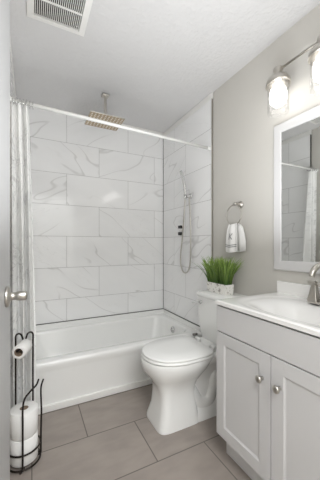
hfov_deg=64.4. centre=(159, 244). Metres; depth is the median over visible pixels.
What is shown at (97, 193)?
wall
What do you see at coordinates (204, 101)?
trim
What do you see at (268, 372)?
vanity cabinet
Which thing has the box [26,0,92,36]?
ceiling vent
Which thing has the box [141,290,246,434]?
toilet
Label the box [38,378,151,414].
trim
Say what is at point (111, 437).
floor
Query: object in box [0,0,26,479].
door
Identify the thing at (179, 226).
shower valve
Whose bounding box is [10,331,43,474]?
stand
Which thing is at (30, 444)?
toilet paper roll
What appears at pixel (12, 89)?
wall
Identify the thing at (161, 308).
trim
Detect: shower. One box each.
[84,93,124,130]
[179,170,191,272]
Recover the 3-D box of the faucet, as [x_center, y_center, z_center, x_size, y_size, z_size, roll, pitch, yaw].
[0.766,0.190,1.208,0.167,0.211,0.192,0,0,-27]
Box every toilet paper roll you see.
[10,400,37,441]
[10,430,37,467]
[12,339,31,358]
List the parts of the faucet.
handle, plate, spout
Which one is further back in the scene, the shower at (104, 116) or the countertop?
the shower at (104, 116)
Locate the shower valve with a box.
[178,225,182,235]
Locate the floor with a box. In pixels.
[10,384,251,479]
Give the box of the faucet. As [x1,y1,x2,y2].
[307,263,319,304]
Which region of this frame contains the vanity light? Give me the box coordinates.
[266,35,319,107]
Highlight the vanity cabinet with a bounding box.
[217,305,319,479]
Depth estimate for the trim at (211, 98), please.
2.17 m
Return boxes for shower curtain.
[10,96,35,409]
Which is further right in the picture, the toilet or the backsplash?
the backsplash
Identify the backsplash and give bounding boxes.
[277,281,319,297]
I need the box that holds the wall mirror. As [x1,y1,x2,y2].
[274,105,319,273]
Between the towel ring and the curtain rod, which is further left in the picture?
the curtain rod
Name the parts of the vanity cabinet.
panel, door, knob, false drawer, knob, door, panel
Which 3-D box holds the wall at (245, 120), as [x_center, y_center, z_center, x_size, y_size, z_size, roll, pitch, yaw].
[0.664,-0.079,1.877,0.132,2.443,2.507,0,0,-27]
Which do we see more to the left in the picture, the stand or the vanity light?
the stand
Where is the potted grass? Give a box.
[199,256,241,294]
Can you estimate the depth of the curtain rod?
1.71 m
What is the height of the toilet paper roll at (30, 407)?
0.130 m
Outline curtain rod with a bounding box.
[10,96,210,150]
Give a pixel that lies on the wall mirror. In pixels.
(296, 139)
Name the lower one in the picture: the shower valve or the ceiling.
the shower valve
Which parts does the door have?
handle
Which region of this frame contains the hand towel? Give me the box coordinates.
[225,223,245,252]
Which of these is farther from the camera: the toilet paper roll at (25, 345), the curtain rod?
the curtain rod
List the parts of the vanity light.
bulb, bulb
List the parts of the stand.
post, post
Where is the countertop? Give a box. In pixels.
[215,281,319,336]
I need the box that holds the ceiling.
[10,0,319,132]
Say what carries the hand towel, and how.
hanging from the towel ring
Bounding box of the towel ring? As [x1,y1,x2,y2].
[226,201,242,224]
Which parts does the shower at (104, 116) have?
head plate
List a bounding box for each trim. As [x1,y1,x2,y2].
[10,39,212,135]
[36,308,199,326]
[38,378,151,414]
[211,98,212,260]
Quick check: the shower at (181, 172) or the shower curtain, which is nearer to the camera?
the shower curtain
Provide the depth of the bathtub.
2.07 m
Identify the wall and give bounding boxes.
[10,50,15,104]
[17,104,162,323]
[163,4,319,336]
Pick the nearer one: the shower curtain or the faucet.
the faucet
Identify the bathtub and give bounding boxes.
[36,309,201,406]
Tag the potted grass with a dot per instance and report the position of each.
(220, 275)
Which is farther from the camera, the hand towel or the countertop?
the hand towel

